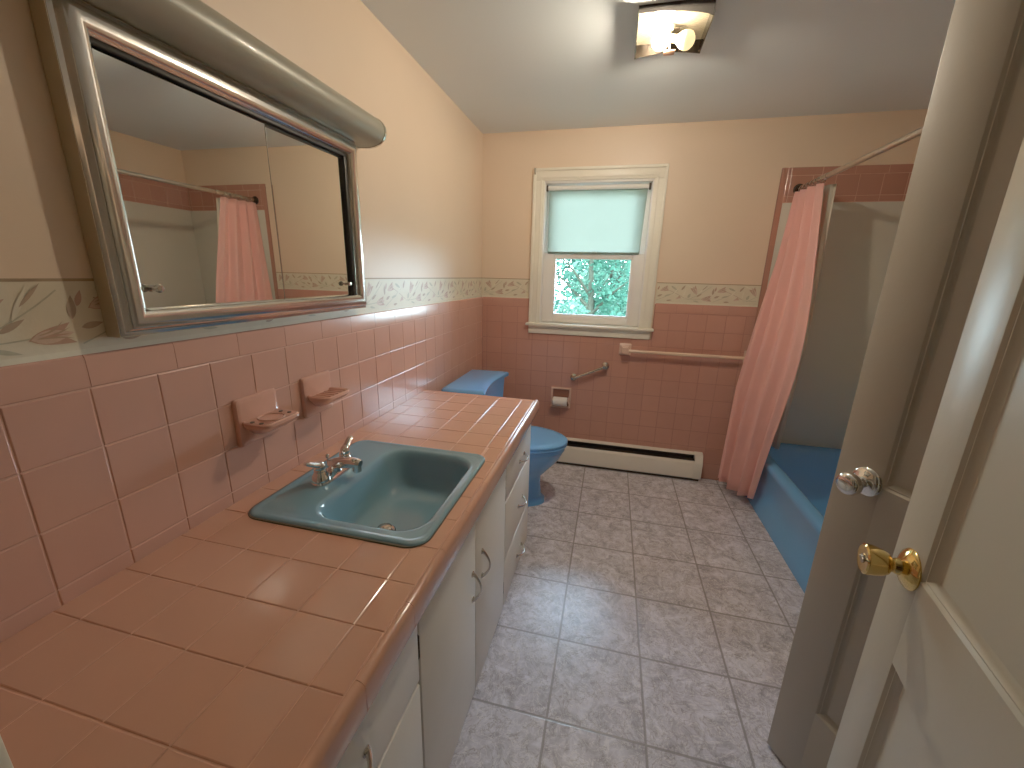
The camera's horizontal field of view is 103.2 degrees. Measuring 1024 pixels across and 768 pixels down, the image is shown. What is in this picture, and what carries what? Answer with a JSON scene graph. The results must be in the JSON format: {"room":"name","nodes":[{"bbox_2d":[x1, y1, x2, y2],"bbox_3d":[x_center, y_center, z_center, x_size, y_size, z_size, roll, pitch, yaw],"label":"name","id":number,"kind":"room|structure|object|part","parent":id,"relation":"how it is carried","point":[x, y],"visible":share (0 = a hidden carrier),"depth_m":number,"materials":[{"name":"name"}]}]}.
{"room":"bathroom","nodes":[
{"label":"bathroom","id":0,"kind":"room"},
{"bbox_2d":[0,0,482,642],"bbox_3d":[-0.788,-0.030,0.954,0.127,2.267,4.634,5,15,13],"label":"wall","id":1,"kind":"structure","parent":0,"point":[113,449],"depth_m":0.93,"materials":[{"name":"pink tile"}]},
{"bbox_2d":[28,0,366,337],"bbox_3d":[-0.639,-0.451,1.066,0.051,0.550,0.800,5,15,13],"label":"mirror","id":2,"kind":"object","parent":1,"relation":"attached to","point":[203,199],"visible":1,"depth_m":0.86,"materials":[{"name":"silver metal"}]},
{"bbox_3d":[-0.709,-0.190,0.810,0.026,0.017,0.017,5,15,13],"label":"knob","id":3,"kind":"part","parent":2,"relation":"part of","materials":[{"name":"silver metal"}]},
{"bbox_3d":[-0.682,-0.405,0.914,0.004,0.443,0.374,5,15,13],"label":"mirror door","id":4,"kind":"part","parent":2,"relation":"part of","materials":[{"name":"silver metal"}]},
{"bbox_3d":[-0.610,-0.487,1.226,0.004,0.443,0.345,5,15,13],"label":"mirror door","id":5,"kind":"part","parent":2,"relation":"part of","materials":[{"name":"silver metal"}]},
{"bbox_2d":[82,0,386,148],"bbox_3d":[-0.603,-0.760,0.968,0.113,0.101,0.968,5,15,13],"label":"vanity light","id":6,"kind":"object","parent":1,"relation":"attached to","point":[193,28],"visible":1,"depth_m":0.89,"materials":[{"name":"silver metal"}]},
{"bbox_2d":[231,388,298,446],"bbox_3d":[-0.653,0.092,1.098,0.094,0.129,0.135,5,15,13],"label":"holder","id":7,"kind":"object","parent":1,"relation":"attached to","point":[256,416],"visible":1,"depth_m":1.08,"materials":[{"name":"pink ceramic"}]},
{"bbox_2d":[243,409,298,433],"bbox_3d":[-0.649,0.109,1.101,0.086,0.043,0.126,5,15,13],"label":"tray","id":8,"kind":"object","parent":7,"relation":"on","point":[263,421],"depth_m":1.08,"materials":[{"name":"pink ceramic"}]},
{"bbox_2d":[299,370,348,417],"bbox_3d":[-0.598,0.035,1.320,0.092,0.132,0.132,5,15,13],"label":"soap dish","id":9,"kind":"object","parent":1,"relation":"attached to","point":[317,393],"visible":1,"depth_m":1.30,"materials":[{"name":"pink ceramic"}]},
{"bbox_3d":[-0.636,0.031,1.329,0.014,0.132,0.132,5,15,13],"label":"plate","id":10,"kind":"part","parent":9,"relation":"part of","materials":[{"name":"pink ceramic"}]},
{"bbox_2d":[308,387,348,406],"bbox_3d":[-0.594,0.047,1.322,0.084,0.043,0.121,5,15,13],"label":"tray","id":11,"kind":"object","parent":9,"relation":"on","point":[318,396],"depth_m":1.30,"materials":[{"name":"pink ceramic"}]},
{"bbox_2d":[449,463,804,767],"bbox_3d":[0.516,1.209,0.951,2.870,0.060,4.634,5,15,13],"label":"floor","id":12,"kind":"structure","parent":0,"point":[645,621],"depth_m":1.62,"materials":[{"name":"tile"}]},
{"bbox_2d":[336,425,530,767],"bbox_3d":[-0.383,0.684,1.329,0.604,0.713,1.765,5,15,13],"label":"vanity cabinet","id":13,"kind":"object","parent":12,"relation":"on","point":[416,719],"visible":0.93,"depth_m":1.09,"materials":[{"name":"white paint"}]},
{"bbox_2d":[0,390,538,767],"bbox_3d":[-0.374,0.305,1.241,0.606,0.064,1.795,5,15,13],"label":"countertop","id":14,"kind":"structure","parent":13,"relation":"on","point":[239,641],"depth_m":0.68,"materials":[{"name":"tile"}]},
{"bbox_2d":[248,440,484,548],"bbox_3d":[-0.380,0.345,1.204,0.496,0.136,0.509,5,15,13],"label":"sink","id":15,"kind":"object","parent":14,"relation":"in","point":[402,494],"visible":0.94,"depth_m":1.22,"materials":[{"name":"teal ceramic"}]},
{"bbox_2d":[303,435,362,486],"bbox_3d":[-0.501,0.233,1.202,0.121,0.082,0.209,5,15,13],"label":"faucet","id":16,"kind":"object","parent":15,"relation":"on","point":[322,476],"visible":1,"depth_m":1.18,"materials":[{"name":"silver metal"}]},
{"bbox_3d":[-0.550,0.227,1.135,0.031,0.040,0.064,5,15,13],"label":"handle","id":17,"kind":"part","parent":16,"relation":"part of","materials":[{"name":"silver metal"}]},
{"bbox_3d":[-0.495,0.238,1.202,0.110,0.048,0.040,5,15,13],"label":"spout","id":18,"kind":"part","parent":16,"relation":"part of","materials":[{"name":"silver metal"}]},
{"bbox_3d":[-0.518,0.191,1.272,0.031,0.040,0.063,3,15,4],"label":"handle","id":19,"kind":"part","parent":16,"relation":"part of","materials":[{"name":"silver metal"}]},
{"bbox_3d":[-0.242,0.630,0.636,0.032,0.019,0.110,5,15,13],"label":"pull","id":20,"kind":"part","parent":13,"relation":"part of","materials":[{"name":"silver metal"}]},
{"bbox_3d":[-0.268,0.617,0.627,0.018,0.193,0.509,5,15,13],"label":"drawer","id":21,"kind":"part","parent":13,"relation":"part of","materials":[{"name":"white paint"}]},
{"bbox_3d":[-0.274,0.845,0.689,0.018,0.261,0.509,5,15,13],"label":"drawer","id":22,"kind":"part","parent":13,"relation":"part of","materials":[{"name":"white paint"}]},
{"bbox_3d":[-0.169,0.745,1.111,0.018,0.691,0.370,5,15,13],"label":"cabinet door","id":23,"kind":"part","parent":13,"relation":"part of","materials":[{"name":"white paint"}]},
{"bbox_3d":[-0.106,0.617,1.227,0.032,0.111,0.018,5,15,13],"label":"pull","id":24,"kind":"part","parent":13,"relation":"part of","materials":[{"name":"silver metal"}]},
{"bbox_3d":[-0.084,0.581,1.310,0.032,0.111,0.018,5,15,13],"label":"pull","id":25,"kind":"part","parent":13,"relation":"part of","materials":[{"name":"silver metal"}]},
{"bbox_3d":[-0.081,0.654,1.458,0.018,0.691,0.359,5,15,13],"label":"cabinet door","id":26,"kind":"part","parent":13,"relation":"part of","materials":[{"name":"white paint"}]},
{"bbox_3d":[0.015,0.777,1.921,0.018,0.217,0.476,5,15,13],"label":"drawer","id":27,"kind":"part","parent":13,"relation":"part of","materials":[{"name":"white paint"}]},
{"bbox_3d":[0.021,0.538,1.857,0.018,0.261,0.476,5,15,13],"label":"drawer","id":28,"kind":"part","parent":13,"relation":"part of","materials":[{"name":"white paint"}]},
{"bbox_3d":[0.026,0.310,1.796,0.018,0.193,0.476,5,15,13],"label":"drawer","id":29,"kind":"part","parent":13,"relation":"part of","materials":[{"name":"white paint"}]},
{"bbox_3d":[0.046,0.803,1.961,0.032,0.019,0.110,5,15,13],"label":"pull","id":30,"kind":"part","parent":13,"relation":"part of","materials":[{"name":"silver metal"}]},
{"bbox_3d":[0.053,0.548,1.892,0.032,0.019,0.110,5,15,13],"label":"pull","id":31,"kind":"part","parent":13,"relation":"part of","materials":[{"name":"silver metal"}]},
{"bbox_3d":[0.058,0.333,1.834,0.032,0.019,0.110,5,15,13],"label":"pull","id":32,"kind":"part","parent":13,"relation":"part of","materials":[{"name":"silver metal"}]},
{"bbox_2d":[441,369,567,506],"bbox_3d":[-0.007,0.354,2.503,0.695,0.760,0.526,5,15,13],"label":"toilet","id":33,"kind":"object","parent":12,"relation":"on","point":[547,446],"visible":0.39,"depth_m":2.42,"materials":[{"name":"blue ceramic"}]},
{"bbox_3d":[-0.210,-0.013,2.458,0.260,0.038,0.526,5,15,13],"label":"tank lid","id":34,"kind":"part","parent":33,"relation":"part of","materials":[{"name":"blue ceramic"}]},
{"bbox_3d":[-0.222,0.160,2.506,0.228,0.322,0.495,5,15,13],"label":"tank","id":35,"kind":"part","parent":33,"relation":"part of","materials":[{"name":"blue ceramic"}]},
{"bbox_3d":[0.044,0.537,2.541,0.552,0.388,0.356,5,15,13],"label":"bowl","id":36,"kind":"part","parent":33,"relation":"part of","materials":[{"name":"blue ceramic"}]},
{"bbox_3d":[0.091,0.343,2.478,0.490,0.016,0.372,5,15,13],"label":"seat","id":37,"kind":"part","parent":33,"relation":"part of","materials":[{"name":"blue plastic"}]},
{"bbox_3d":[0.093,0.323,2.472,0.492,0.022,0.374,5,15,13],"label":"lid","id":38,"kind":"part","parent":33,"relation":"part of","materials":[{"name":"blue plastic"}]},
{"bbox_2d":[746,442,840,593],"bbox_3d":[1.740,0.749,2.007,0.684,0.339,1.525,5,15,13],"label":"bathtub","id":39,"kind":"object","parent":12,"relation":"on","point":[791,497],"visible":0.09,"depth_m":2.30,"materials":[{"name":"blue ceramic"}]},
{"bbox_2d":[361,0,955,133],"bbox_3d":[0.572,-1.047,0.344,2.870,0.080,4.634,5,15,13],"label":"ceiling","id":40,"kind":"structure","parent":0,"point":[507,65],"depth_m":1.72,"materials":[{"name":"paint"}]},
{"bbox_2d":[634,0,715,58],"bbox_3d":[0.578,-1.259,1.482,0.244,0.121,0.244,5,15,13],"label":"ceiling light","id":41,"kind":"object","parent":40,"relation":"attached to","point":[667,28],"visible":1,"depth_m":1.44,"materials":[{"name":"glass"}]},
{"bbox_3d":[0.532,-1.235,1.451,0.060,0.080,0.076,5,15,13],"label":"bulb","id":42,"kind":"part","parent":41,"relation":"part of","materials":[{"name":"white glass"}]},
{"bbox_3d":[0.577,-1.218,1.492,0.038,0.004,0.032,5,15,13],"label":"nut plate","id":43,"kind":"part","parent":41,"relation":"part of","materials":[{"name":"orange metal"}]},
{"bbox_2d":[664,23,675,33],"bbox_3d":[0.570,-1.292,1.475,0.035,0.054,0.054,14,20,39],"label":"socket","id":44,"kind":"object","parent":41,"relation":"attached to","point":[670,27],"depth_m":1.46,"materials":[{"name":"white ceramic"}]},
{"bbox_3d":[0.579,-1.267,1.479,0.060,0.085,0.012,5,15,13],"label":"stem","id":45,"kind":"part","parent":41,"relation":"part of","materials":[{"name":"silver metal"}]},
{"bbox_3d":[0.608,-1.220,1.445,0.059,0.066,0.086,-6,17,-26],"label":"bulb","id":46,"kind":"part","parent":41,"relation":"part of","materials":[{"name":"white glass"}]},
{"bbox_2d":[482,109,927,480],"bbox_3d":[1.132,-0.462,2.738,2.750,2.267,0.158,5,15,13],"label":"wall","id":47,"kind":"structure","parent":0,"point":[731,183],"depth_m":2.57,"materials":[{"name":"pink paint"}]},
{"bbox_2d":[550,386,570,407],"bbox_3d":[0.354,0.105,2.973,0.146,0.154,0.052,5,15,13],"label":"toilet paper holder","id":48,"kind":"object","parent":47,"relation":"attached to","point":[555,391],"visible":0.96,"depth_m":2.98,"materials":[{"name":"pink ceramic"}]},
{"bbox_2d":[553,397,566,405],"bbox_3d":[0.351,0.128,2.969,0.102,0.065,0.065,5,15,13],"label":"toilet paper roll","id":49,"kind":"object","parent":48,"relation":"on","point":[558,401],"visible":0.97,"depth_m":2.94,"materials":[{"name":"paper"}]},
{"bbox_2d":[570,362,608,380],"bbox_3d":[0.546,-0.083,2.874,0.268,0.152,0.055,5,15,13],"label":"grab bar","id":50,"kind":"object","parent":47,"relation":"attached to","point":[605,365],"visible":1,"depth_m":2.85,"materials":[{"name":"silver metal"}]},
{"bbox_2d":[525,163,668,338],"bbox_3d":[0.553,-0.871,2.762,0.871,1.073,0.205,5,15,13],"label":"window","id":51,"kind":"structure","parent":47,"relation":"in","point":[636,324],"depth_m":2.71,"materials":[{"name":"white paint"}]},
{"bbox_3d":[0.546,-0.655,2.813,0.671,0.470,0.030,5,15,13],"label":"sash","id":52,"kind":"part","parent":51,"relation":"part of","materials":[{"name":"white plastic"}]},
{"bbox_3d":[0.566,-1.086,2.737,0.671,0.465,0.030,5,15,13],"label":"sash","id":53,"kind":"part","parent":51,"relation":"part of","materials":[{"name":"white plastic"}]},
{"bbox_2d":[546,183,651,254],"bbox_3d":[0.547,-1.079,2.669,0.662,0.430,0.029,5,15,13],"label":"roller shade","id":54,"kind":"object","parent":51,"relation":"attached to","point":[582,219],"visible":1,"depth_m":2.67,"materials":[{"name":"white fabric"}]},
{"bbox_2d":[556,437,702,480],"bbox_3d":[0.682,0.528,2.995,1.328,0.200,0.064,5,15,13],"label":"baseboard heater","id":55,"kind":"object","parent":47,"relation":"attached to","point":[646,460],"visible":0.74,"depth_m":2.93,"materials":[{"name":"white metal"}]},
{"bbox_3d":[0.662,0.513,3.014,1.278,0.176,0.031,5,15,13],"label":"panel","id":56,"kind":"part","parent":55,"relation":"part of","materials":[{"name":"white metal"}]},
{"bbox_2d":[619,343,746,361],"bbox_3d":[1.153,-0.200,2.684,0.864,0.080,0.066,5,15,13],"label":"towel bar","id":57,"kind":"object","parent":47,"relation":"attached to","point":[624,348],"visible":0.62,"depth_m":2.69,"materials":[{"name":"pink ceramic"}]},
{"bbox_3d":[0.773,-0.233,2.771,0.080,0.080,0.066,5,15,13],"label":"post","id":58,"kind":"part","parent":57,"relation":"part of","materials":[{"name":"pink ceramic"}]},
{"bbox_3d":[1.927,-0.313,2.498,0.732,1.492,0.006,5,15,13],"label":"surround panel","id":59,"kind":"part","parent":47,"relation":"part of","materials":[{"name":"white plastic"}]},
{"bbox_2d":[793,126,923,192],"bbox_3d":[1.478,-0.937,1.630,0.059,0.060,1.528,5,15,13],"label":"curtain rod","id":60,"kind":"object","parent":47,"relation":"attached to","point":[917,132],"visible":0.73,"depth_m":1.71,"materials":[{"name":"silver metal"}]},
{"bbox_2d":[718,183,823,498],"bbox_3d":[1.477,-0.175,2.362,0.221,1.799,0.485,5,15,13],"label":"shower curtain","id":61,"kind":"object","parent":60,"relation":"hanging from","point":[770,365],"visible":1,"depth_m":2.31,"materials":[{"name":"pink fabric"}]},
{"bbox_3d":[1.478,-0.936,1.628,0.025,0.025,1.507,5,15,13],"label":"rod","id":62,"kind":"part","parent":60,"relation":"part of","materials":[{"name":"silver metal"}]},
{"bbox_3d":[1.593,-1.049,2.090,0.043,0.043,0.003,5,15,13],"label":"curtain ring","id":63,"kind":"object","parent":60,"relation":"hanging from","visible":0},
{"bbox_2d":[772,184,836,448],"bbox_3d":[1.604,-0.305,2.256,0.072,1.486,0.192,5,15,13],"label":"curtain liner","id":64,"kind":"object","parent":63,"relation":"hanging from","point":[829,190],"visible":0.48,"depth_m":2.14,"materials":[{"name":"white plastic"}]},
{"bbox_3d":[0.437,0.263,-0.021,2.750,2.267,0.127,5,15,13],"label":"wall","id":65,"kind":"structure","parent":0,"visible":0},
{"bbox_2d":[0,735,13,767],"bbox_3d":[0.049,0.332,0.096,0.852,2.055,0.159,5,15,13],"label":"trim","id":66,"kind":"structure","parent":65,"relation":"attached to","point":[5,762],"depth_m":0.23,"materials":[{"name":"white paint"}]},
{"bbox_2d":[826,138,1023,767],"bbox_3d":[0.546,0.297,0.390,0.166,1.977,0.664,8,16,23],"label":"door","id":67,"kind":"structure","parent":65,"relation":"in","point":[938,682],"depth_m":0.56,"materials":[{"name":"beige paint"}]},
{"bbox_3d":[0.602,0.292,0.669,0.038,0.051,0.051,8,16,23],"label":"knob","id":68,"kind":"part","parent":67,"relation":"part of","materials":[{"name":"gold metal"}]},
{"bbox_3d":[0.535,0.759,0.519,0.007,0.482,0.441,8,16,23],"label":"panel","id":69,"kind":"part","parent":67,"relation":"part of","materials":[{"name":"beige paint"}]},
{"bbox_3d":[0.556,-0.086,0.292,0.007,0.897,0.441,8,16,23],"label":"panel","id":70,"kind":"part","parent":67,"relation":"part of","materials":[{"name":"beige paint"}]},
{"bbox_3d":[1.131,0.137,0.512,0.100,2.267,1.260,5,15,13],"label":"wall","id":71,"kind":"structure","parent":0,"visible":0},
{"bbox_2d":[767,0,1023,767],"bbox_3d":[0.907,0.239,0.639,0.167,1.977,0.749,-2,15,-13],"label":"door","id":72,"kind":"structure","parent":71,"relation":"in","point":[972,136],"depth_m":0.84,"materials":[{"name":"beige paint"}]},
{"bbox_3d":[0.774,0.227,0.927,0.040,0.053,0.053,-2,15,-13],"label":"knob","id":73,"kind":"part","parent":72,"relation":"part of","materials":[{"name":"silver metal"}]},
{"bbox_3d":[0.894,0.701,0.768,0.007,0.482,0.508,-2,15,-13],"label":"panel","id":74,"kind":"part","parent":72,"relation":"part of","materials":[{"name":"beige paint"}]},
{"bbox_3d":[0.915,-0.144,0.540,0.007,0.897,0.508,-2,15,-13],"label":"panel","id":75,"kind":"part","parent":72,"relation":"part of","materials":[{"name":"beige paint"}]},
{"label":"outside","id":76,"kind":"structure","parent":0,"visible":0},
{"bbox_2d":[554,299,625,315],"bbox_3d":[5.134,-3.179,20.849,42.000,0.100,36.816,5,15,13],"label":"ground","id":77,"kind":"structure","parent":76,"point":[560,301],"depth_m":30.29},
{"bbox_2d":[558,297,589,314],"bbox_3d":[0.651,-0.153,5.294,0.965,1.928,1.179,-11,20,-39],"label":"shrub","id":78,"kind":"object","parent":77,"relation":"on","point":[571,311],"visible":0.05,"depth_m":5.14,"materials":[{"name":"green plant"}]},
{"bbox_2d":[554,259,627,313],"bbox_3d":[3.314,-6.647,17.319,7.821,9.540,8.616,0,15,-5],"label":"tree","id":79,"kind":"object","parent":77,"relation":"on","point":[569,260],"visible":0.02,"depth_m":16.93,"materials":[{"name":"green plant"}]},
{"bbox_2d":[554,259,630,315],"bbox_3d":[1.581,-1.685,7.323,2.047,3.878,2.265,11,18,32],"label":"tree","id":80,"kind":"object","parent":77,"relation":"on","point":[593,305],"visible":0.13,"depth_m":7.02,"materials":[{"name":"green plant"}]},
{"bbox_2d":[556,259,630,315],"bbox_3d":[3.055,-3.474,10.877,5.261,5.596,4.138,5,15,13],"label":"tree","id":81,"kind":"object","parent":77,"relation":"on","point":[618,272],"visible":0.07,"depth_m":10.97,"materials":[{"name":"green plant"}]}
]}

